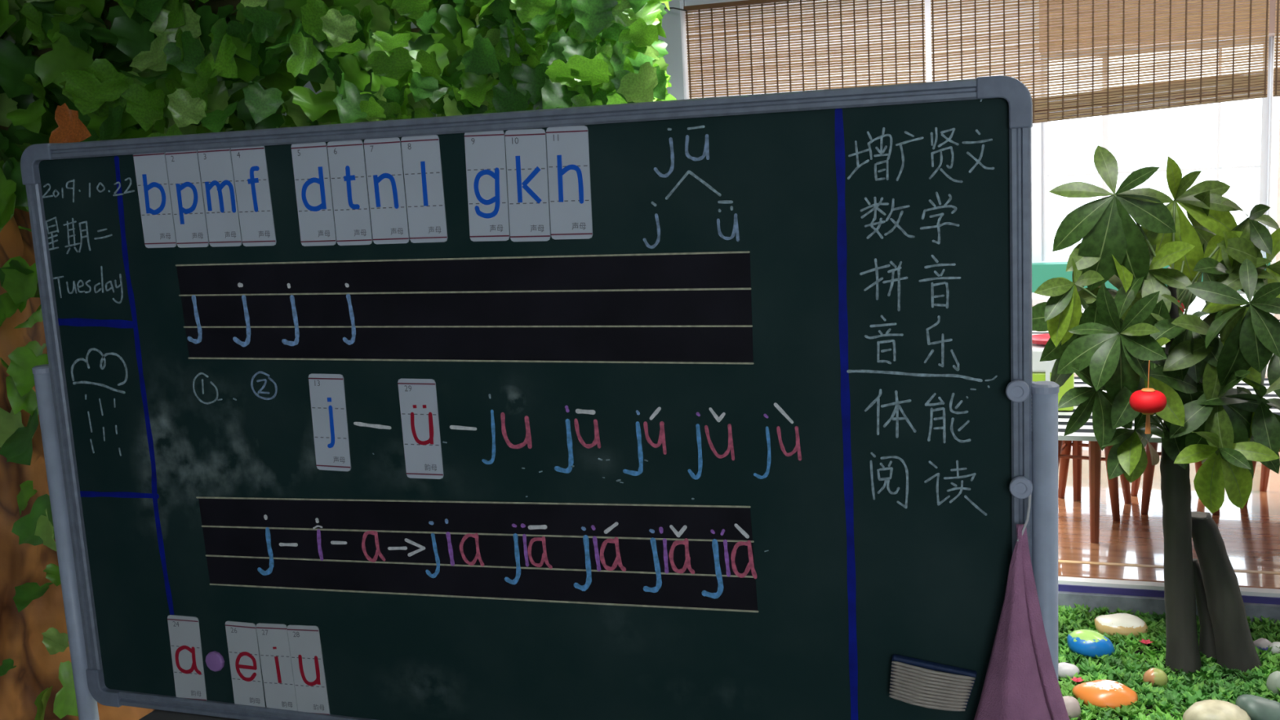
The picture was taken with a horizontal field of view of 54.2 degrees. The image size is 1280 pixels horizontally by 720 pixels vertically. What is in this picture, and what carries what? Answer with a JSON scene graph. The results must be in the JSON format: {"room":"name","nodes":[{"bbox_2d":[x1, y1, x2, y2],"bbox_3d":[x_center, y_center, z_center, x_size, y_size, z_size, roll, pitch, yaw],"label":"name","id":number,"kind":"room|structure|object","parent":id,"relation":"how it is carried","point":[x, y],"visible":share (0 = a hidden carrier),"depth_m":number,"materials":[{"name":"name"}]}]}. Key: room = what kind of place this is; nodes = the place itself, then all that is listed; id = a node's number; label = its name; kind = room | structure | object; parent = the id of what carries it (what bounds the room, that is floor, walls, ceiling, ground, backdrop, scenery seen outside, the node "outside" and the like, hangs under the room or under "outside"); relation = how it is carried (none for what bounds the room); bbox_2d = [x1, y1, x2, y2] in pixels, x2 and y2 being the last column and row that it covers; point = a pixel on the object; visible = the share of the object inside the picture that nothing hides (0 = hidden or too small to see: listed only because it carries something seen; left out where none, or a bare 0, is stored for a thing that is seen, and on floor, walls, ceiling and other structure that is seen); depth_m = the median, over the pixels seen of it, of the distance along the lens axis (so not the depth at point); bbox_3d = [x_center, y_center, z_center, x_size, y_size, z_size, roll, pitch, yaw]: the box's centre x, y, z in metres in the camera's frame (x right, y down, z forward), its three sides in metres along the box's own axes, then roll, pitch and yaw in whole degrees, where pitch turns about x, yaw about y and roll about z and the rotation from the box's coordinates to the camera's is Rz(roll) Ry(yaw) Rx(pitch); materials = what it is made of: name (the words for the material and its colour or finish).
{"room":"kindergarten classroom","nodes":[
{"label":"kindergarten classroom","id":0,"kind":"room"},
{"bbox_2d":[282,0,697,115],"bbox_3d":[-1.458,-0.543,4.790,3.493,2.620,0.150,0,10,20],"label":"wall partition","id":1,"kind":"structure","parent":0,"point":[673,22],"depth_m":4.07,"materials":[{"name":"white paint"}]},
{"bbox_2d":[664,7,686,11],"bbox_3d":[0.009,-1.149,4.051,0.296,0.064,0.004,0,10,20],"label":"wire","id":2,"kind":"object","parent":1,"relation":"attached to","point":[664,7],"visible":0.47,"depth_m":4.01,"materials":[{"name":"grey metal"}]},
{"bbox_2d":[1057,576,1279,626],"bbox_3d":[0.872,0.749,4.030,8.400,0.144,0.065,0,10,20],"label":"low wall","id":3,"kind":"structure","parent":1,"relation":"attached to","point":[1144,597],"depth_m":3.78,"materials":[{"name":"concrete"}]},
{"bbox_2d":[693,0,1273,373],"bbox_3d":[2.042,-1.128,7.274,8.400,2.620,0.150,0,10,20],"label":"wall","id":4,"kind":"structure","parent":0,"point":[1036,130],"depth_m":7.23,"materials":[{"name":"white paint"}]},
{"bbox_2d":[1031,257,1270,292],"bbox_3d":[3.978,-0.464,6.562,4.271,0.165,0.100,0,10,20],"label":"trim","id":5,"kind":"structure","parent":4,"relation":"attached to","point":[1042,273],"depth_m":7.10,"materials":[{"name":"teal paint"}]},
{"bbox_2d":[1040,36,1271,261],"bbox_3d":[2.844,-1.147,6.958,1.163,1.168,0.055,0,10,20],"label":"window","id":6,"kind":"structure","parent":4,"relation":"in","point":[1264,104],"depth_m":6.91,"materials":[{"name":"white metal"}]},
{"bbox_2d":[1057,373,1279,589],"bbox_3d":[1.487,0.423,5.741,8.400,0.102,3.580,0,10,20],"label":"floor","id":7,"kind":"structure","parent":0,"point":[1131,548],"depth_m":4.26,"materials":[{"name":"brown wood"}]},
{"bbox_2d":[1057,440,1131,520],"bbox_3d":[1.637,0.343,4.571,0.310,0.416,0.310,0,10,20],"label":"wooden stool","id":8,"kind":"object","parent":7,"relation":"on","point":[1064,446],"visible":0.24,"depth_m":4.62,"materials":[{"name":"brown wood"}]},
{"bbox_2d":[1031,319,1279,337],"bbox_3d":[2.807,0.098,5.495,2.152,0.480,0.552,0,10,20],"label":"table","id":9,"kind":"object","parent":7,"relation":"on","point":[1033,332],"visible":0.02,"depth_m":5.69,"materials":[{"name":"red plastic"}]},
{"bbox_2d":[1031,292,1049,306],"bbox_3d":[1.865,-0.238,5.930,0.400,0.140,0.220,0,10,20],"label":"storage box","id":10,"kind":"object","parent":9,"relation":"on","point":[1037,299],"visible":0.07,"depth_m":5.82,"materials":[{"name":"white plastic"}]},
{"bbox_2d":[1057,377,1279,542],"bbox_3d":[2.217,0.376,4.018,1.662,0.460,1.002,0,10,20],"label":"table","id":11,"kind":"object","parent":7,"relation":"on","point":[1086,433],"visible":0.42,"depth_m":4.18,"materials":[{"name":"brown wood"}]},
{"bbox_2d":[1031,343,1074,410],"bbox_3d":[1.384,0.049,4.204,0.155,0.208,0.220,0,10,20],"label":"storage box","id":12,"kind":"object","parent":11,"relation":"on","point":[1042,371],"visible":0.13,"depth_m":4.11,"materials":[{"name":"green plastic"}]},
{"bbox_2d":[1031,333,1049,344],"bbox_3d":[1.379,-0.065,4.187,0.170,0.022,0.170,0,10,20],"label":"plastic tray","id":13,"kind":"object","parent":12,"relation":"on","point":[1038,339],"visible":0.28,"depth_m":4.22,"materials":[{"name":"red plastic"}]},
{"bbox_2d":[1130,442,1219,515],"bbox_3d":[1.950,0.327,4.564,0.310,0.416,0.310,0,10,20],"label":"wooden stool","id":14,"kind":"object","parent":7,"relation":"on","point":[1148,477],"visible":0.1,"depth_m":4.49,"materials":[{"name":"brown wood"}]},
{"bbox_2d":[1244,449,1279,506],"bbox_3d":[2.343,0.315,4.507,0.306,0.416,0.306,-11,12,-42],"label":"wooden stool","id":15,"kind":"object","parent":7,"relation":"on","point":[1264,475],"visible":0.12,"depth_m":4.68,"materials":[{"name":"brown wood"}]},
{"bbox_2d":[1265,32,1279,377],"bbox_3d":[3.628,-0.789,6.521,0.590,1.820,0.299,0,10,20],"label":"pillar","id":16,"kind":"structure","parent":7,"relation":"on","point":[1274,193],"depth_m":6.56,"materials":[{"name":"paint"}]},
{"bbox_3d":[-0.187,1.333,1.085,8.400,0.050,6.360,0,10,20],"label":"floor","id":17,"kind":"structure","parent":0,"visible":0},
{"bbox_2d":[0,0,676,719],"bbox_3d":[-1.260,-0.138,2.915,3.075,2.390,1.355,0,10,20],"label":"artificial tree","id":18,"kind":"object","parent":17,"relation":"on","point":[72,71],"visible":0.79,"depth_m":2.48,"materials":[{"name":"green plant"}]},
{"bbox_2d":[20,75,1059,719],"bbox_3d":[-0.211,0.416,1.835,1.595,1.524,0.640,0,10,20],"label":"chalkboard","id":19,"kind":"object","parent":17,"relation":"on","point":[889,434],"depth_m":1.71,"materials":[{"name":"metal"}]},
{"bbox_2d":[133,152,176,248],"bbox_3d":[-0.730,-0.242,1.881,0.060,0.146,0.002,0,10,20],"label":"card","id":20,"kind":"object","parent":19,"relation":"attached to","point":[151,170],"visible":1,"depth_m":1.88,"materials":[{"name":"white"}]},
{"bbox_2d":[164,150,208,248],"bbox_3d":[-0.674,-0.241,1.861,0.060,0.147,0.002,0,10,20],"label":"card","id":21,"kind":"object","parent":19,"relation":"attached to","point":[183,166],"visible":1,"depth_m":1.86,"materials":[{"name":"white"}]},
{"bbox_2d":[167,614,207,700],"bbox_3d":[-0.727,0.481,2.010,0.061,0.148,0.002,0,10,20],"label":"card","id":22,"kind":"object","parent":19,"relation":"on","point":[184,631],"visible":1,"depth_m":2.01,"materials":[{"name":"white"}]},
{"bbox_2d":[138,709,239,719],"bbox_3d":[-0.209,0.591,1.829,1.250,0.033,0.061,0,10,20],"label":"chalk tray","id":23,"kind":"object","parent":19,"relation":"on","point":[157,714],"depth_m":2.01,"materials":[{"name":"grey"}]},
{"bbox_2d":[205,650,224,671],"bbox_3d":[-0.676,0.479,1.988,0.034,0.034,0.008,0,10,20],"label":"round magnet","id":24,"kind":"object","parent":19,"relation":"attached to","point":[215,661],"visible":1,"depth_m":1.98,"materials":[{"name":"purple plastic"}]},
{"bbox_2d":[197,147,241,246],"bbox_3d":[-0.619,-0.240,1.842,0.060,0.147,0.002,0,10,20],"label":"card","id":25,"kind":"object","parent":19,"relation":"attached to","point":[215,166],"visible":1,"depth_m":1.84,"materials":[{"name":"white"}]},
{"bbox_2d":[225,621,265,706],"bbox_3d":[-0.622,0.483,1.972,0.059,0.146,0.002,0,10,20],"label":"card","id":26,"kind":"object","parent":19,"relation":"on","point":[242,637],"visible":1,"depth_m":1.97,"materials":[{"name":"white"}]},
{"bbox_2d":[230,146,275,246],"bbox_3d":[-0.563,-0.239,1.822,0.062,0.147,0.002,0,10,20],"label":"card","id":27,"kind":"object","parent":19,"relation":"attached to","point":[249,163],"visible":1,"depth_m":1.82,"materials":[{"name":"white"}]},
{"bbox_2d":[256,622,297,711],"bbox_3d":[-0.566,0.482,1.952,0.061,0.150,0.002,0,10,20],"label":"card","id":28,"kind":"object","parent":19,"relation":"on","point":[273,638],"visible":1,"depth_m":1.95,"materials":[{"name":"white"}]},
{"bbox_2d":[287,624,329,715],"bbox_3d":[-0.512,0.481,1.932,0.062,0.151,0.002,0,10,20],"label":"card","id":29,"kind":"object","parent":19,"relation":"on","point":[304,642],"visible":1,"depth_m":1.93,"materials":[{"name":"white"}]},
{"bbox_2d":[291,142,336,246],"bbox_3d":[-0.466,-0.237,1.788,0.060,0.147,0.002,0,10,20],"label":"card","id":30,"kind":"object","parent":19,"relation":"attached to","point":[309,160],"visible":1,"depth_m":1.79,"materials":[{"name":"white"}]},
{"bbox_2d":[308,373,351,471],"bbox_3d":[-0.457,0.092,1.843,0.060,0.146,0.002,0,10,20],"label":"card","id":31,"kind":"object","parent":19,"relation":"attached to","point":[327,394],"visible":1,"depth_m":1.84,"materials":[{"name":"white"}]},
{"bbox_2d":[327,139,372,245],"bbox_3d":[-0.410,-0.236,1.767,0.059,0.147,0.002,0,10,20],"label":"card","id":32,"kind":"object","parent":19,"relation":"attached to","point":[346,158],"visible":1,"depth_m":1.77,"materials":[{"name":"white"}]},
{"bbox_2d":[364,137,408,244],"bbox_3d":[-0.354,-0.236,1.748,0.059,0.147,0.002,0,10,20],"label":"card","id":33,"kind":"object","parent":19,"relation":"attached to","point":[383,156],"visible":1,"depth_m":1.75,"materials":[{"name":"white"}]},
{"bbox_2d":[397,378,443,479],"bbox_3d":[-0.314,0.099,1.793,0.061,0.146,0.002,0,10,20],"label":"card","id":34,"kind":"object","parent":19,"relation":"attached to","point":[418,401],"visible":1,"depth_m":1.79,"materials":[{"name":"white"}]},
{"bbox_2d":[400,134,447,243],"bbox_3d":[-0.298,-0.236,1.727,0.060,0.147,0.002,0,10,20],"label":"card","id":35,"kind":"object","parent":19,"relation":"attached to","point":[421,156],"visible":1,"depth_m":1.73,"materials":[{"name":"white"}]},
{"bbox_2d":[464,130,509,241],"bbox_3d":[-0.207,-0.236,1.695,0.062,0.150,0.002,0,10,20],"label":"card","id":36,"kind":"object","parent":19,"relation":"attached to","point":[485,151],"visible":1,"depth_m":1.69,"materials":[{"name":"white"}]},
{"bbox_2d":[505,128,550,241],"bbox_3d":[-0.150,-0.233,1.675,0.061,0.149,0.002,0,10,20],"label":"card","id":37,"kind":"object","parent":19,"relation":"attached to","point":[526,148],"visible":1,"depth_m":1.67,"materials":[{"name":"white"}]},
{"bbox_2d":[546,125,592,239],"bbox_3d":[-0.093,-0.234,1.654,0.062,0.149,0.002,0,10,20],"label":"card","id":38,"kind":"object","parent":19,"relation":"attached to","point":[567,147],"visible":1,"depth_m":1.65,"materials":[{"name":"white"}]},
{"bbox_2d":[888,653,977,711],"bbox_3d":[0.372,0.411,1.591,0.110,0.064,0.022,0,10,20],"label":"eraser","id":39,"kind":"object","parent":19,"relation":"attached to","point":[916,682],"visible":1,"depth_m":1.58,"materials":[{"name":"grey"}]},
{"bbox_2d":[973,494,1070,719],"bbox_3d":[0.463,0.370,1.517,0.187,0.426,0.048,0,10,20],"label":"towel","id":40,"kind":"object","parent":19,"relation":"hanging from","point":[1021,682],"visible":1,"depth_m":1.51,"materials":[{"name":"purple fabric"}]},
{"bbox_2d":[1057,616,1276,719],"bbox_3d":[2.133,0.952,2.511,5.000,0.006,1.980,0,10,20],"label":"bed","id":41,"kind":"object","parent":17,"relation":"on","point":[1148,644],"depth_m":3.39,"materials":[{"name":"plant"}]},
{"bbox_2d":[1057,602,1279,719],"bbox_3d":[1.440,0.906,2.880,2.809,0.057,1.781,0,10,20],"label":"grass","id":42,"kind":"structure","parent":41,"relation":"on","point":[1253,682],"depth_m":3.34,"materials":[{"name":"green plant"}]},
{"bbox_2d":[1057,662,1079,678],"bbox_3d":[1.150,0.839,3.375,0.067,0.042,0.050,0,10,20],"label":"stone","id":43,"kind":"object","parent":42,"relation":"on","point":[1069,669],"visible":0.77,"depth_m":3.36,"materials":[{"name":"white stone"}]},
{"bbox_2d":[1062,695,1080,719],"bbox_3d":[1.069,0.873,3.122,0.059,0.069,0.046,0,10,20],"label":"stone","id":44,"kind":"object","parent":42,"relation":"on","point":[1072,704],"visible":0.62,"depth_m":3.10,"materials":[{"name":"beige stone"}]},
{"bbox_2d":[1070,676,1083,684],"bbox_3d":[1.150,0.858,3.289,0.036,0.041,0.032,0,10,20],"label":"flower","id":45,"kind":"object","parent":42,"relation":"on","point":[1075,679],"visible":0.9,"depth_m":3.29,"materials":[{"name":"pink plant"}]},
{"bbox_2d":[1066,629,1115,658],"bbox_3d":[1.262,0.797,3.502,0.127,0.080,0.094,0,10,20],"label":"stone","id":46,"kind":"object","parent":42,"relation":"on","point":[1086,642],"visible":0.84,"depth_m":3.47,"materials":[{"name":"blue stone"}]},
{"bbox_2d":[1072,679,1137,710],"bbox_3d":[1.186,0.857,3.191,0.158,0.069,0.120,0,10,20],"label":"stone","id":47,"kind":"object","parent":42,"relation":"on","point":[1101,693],"visible":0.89,"depth_m":3.16,"materials":[{"name":"orange stone"}]},
{"bbox_2d":[1094,613,1148,637],"bbox_3d":[1.399,0.773,3.638,0.147,0.066,0.111,0,10,20],"label":"stone","id":48,"kind":"object","parent":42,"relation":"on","point":[1124,624],"visible":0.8,"depth_m":3.60,"materials":[{"name":"white stone"}]},
{"bbox_2d":[1139,638,1152,644],"bbox_3d":[1.419,0.808,3.510,0.039,0.042,0.034,0,10,20],"label":"flower","id":49,"kind":"object","parent":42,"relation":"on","point":[1144,642],"visible":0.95,"depth_m":3.51,"materials":[{"name":"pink plant"}]},
{"bbox_2d":[1142,667,1168,688],"bbox_3d":[1.353,0.836,3.284,0.062,0.055,0.044,0,10,20],"label":"stone","id":50,"kind":"object","parent":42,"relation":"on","point":[1153,675],"visible":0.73,"depth_m":3.27,"materials":[{"name":"green stone"}]},
{"bbox_2d":[1031,145,1279,676],"bbox_3d":[1.384,0.165,3.281,0.746,1.455,0.564,0,10,20],"label":"tree","id":51,"kind":"object","parent":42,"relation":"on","point":[1109,345],"visible":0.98,"depth_m":3.19,"materials":[{"name":"green plant"}]},
{"bbox_2d":[1128,360,1166,434],"bbox_3d":[1.229,0.090,3.026,0.084,0.181,0.084,0,10,20],"label":"paper lantern","id":52,"kind":"object","parent":51,"relation":"hanging from","point":[1148,401],"visible":1,"depth_m":3.00,"materials":[{"name":"red paper"}]},
{"bbox_2d":[1177,300,1184,313],"bbox_3d":[1.386,-0.143,3.284,0.080,0.172,0.080,0,10,20],"label":"paper lantern","id":53,"kind":"object","parent":51,"relation":"on","point":[1181,304],"visible":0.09,"depth_m":3.26,"materials":[{"name":"red"}]},
{"bbox_2d":[1182,699,1250,719],"bbox_3d":[1.389,0.867,3.013,0.152,0.084,0.120,0,10,20],"label":"stone","id":54,"kind":"object","parent":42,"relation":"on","point":[1206,709],"visible":1,"depth_m":2.99,"materials":[{"name":"beige stone"}]},
{"bbox_2d":[1235,693,1279,719],"bbox_3d":[1.512,0.858,3.022,0.135,0.096,0.103,0,10,20],"label":"stone","id":55,"kind":"object","parent":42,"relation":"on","point":[1257,708],"visible":0.87,"depth_m":3.00,"materials":[{"name":"stone"}]},
{"bbox_2d":[1253,638,1271,654],"bbox_3d":[1.720,0.794,3.462,0.056,0.048,0.042,0,10,20],"label":"stone","id":56,"kind":"object","parent":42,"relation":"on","point":[1263,643],"visible":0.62,"depth_m":3.45,"materials":[{"name":"grey stone"}]},
{"bbox_2d":[1266,671,1279,695],"bbox_3d":[1.634,0.831,3.206,0.052,0.068,0.039,0,10,20],"label":"stone","id":57,"kind":"object","parent":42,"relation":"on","point":[1273,679],"visible":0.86,"depth_m":3.20,"materials":[{"name":"grey stone"}]},
{"bbox_2d":[1269,641,1279,653],"bbox_3d":[1.758,0.797,3.445,0.063,0.040,0.045,0,10,20],"label":"stone","id":58,"kind":"object","parent":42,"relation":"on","point":[1274,649],"visible":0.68,"depth_m":3.43,"materials":[{"name":"white stone"}]},
{"label":"outside","id":59,"kind":"structure","parent":0,"visible":0},
{"bbox_2d":[1048,44,1262,346],"bbox_3d":[13.961,-6.414,25.632,24.000,12.000,4.070,0,10,20],"label":"apartment block","id":60,"kind":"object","parent":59,"point":[1186,135],"visible":0.12,"depth_m":25.09,"materials":[{"name":"grey"}]},
{"bbox_3d":[0.278,-1.617,2.352,8.400,0.080,10.000,0,10,20],"label":"ceiling","id":61,"kind":"structure","parent":0,"visible":0},
{"bbox_2d":[684,0,744,5],"bbox_3d":[2.454,-1.489,3.241,4.903,0.684,0.120,0,10,20],"label":"beam","id":62,"kind":"structure","parent":61,"relation":"attached to","point":[687,2],"depth_m":4.04,"materials":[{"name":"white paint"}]},
{"bbox_2d":[683,0,925,98],"bbox_3d":[0.515,-0.923,3.959,0.762,0.447,0.027,0,10,20],"label":"bamboo blind","id":63,"kind":"object","parent":62,"relation":"hanging from","point":[746,3],"visible":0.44,"depth_m":3.95,"materials":[{"name":"brown wood"}]},
{"bbox_2d":[930,0,1269,123],"bbox_3d":[1.328,-0.917,3.668,0.929,0.452,0.027,0,10,20],"label":"bamboo blind","id":64,"kind":"object","parent":62,"relation":"hanging from","point":[1253,86],"visible":0.78,"depth_m":3.66,"materials":[{"name":"brown wood"}]},
{"bbox_2d":[1272,0,1279,96],"bbox_3d":[2.202,-0.940,3.350,0.900,0.401,0.027,0,10,20],"label":"bamboo blind","id":65,"kind":"object","parent":62,"relation":"hanging from","point":[1276,87],"visible":1,"depth_m":3.52,"materials":[{"name":"brown wood"}]},
{"bbox_2d":[1039,0,1279,53],"bbox_3d":[4.032,-2.035,6.181,3.921,0.700,0.250,0,10,20],"label":"bamboo blind","id":66,"kind":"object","parent":61,"relation":"attached to","point":[1273,3],"depth_m":6.59,"materials":[{"name":"brown wood"}]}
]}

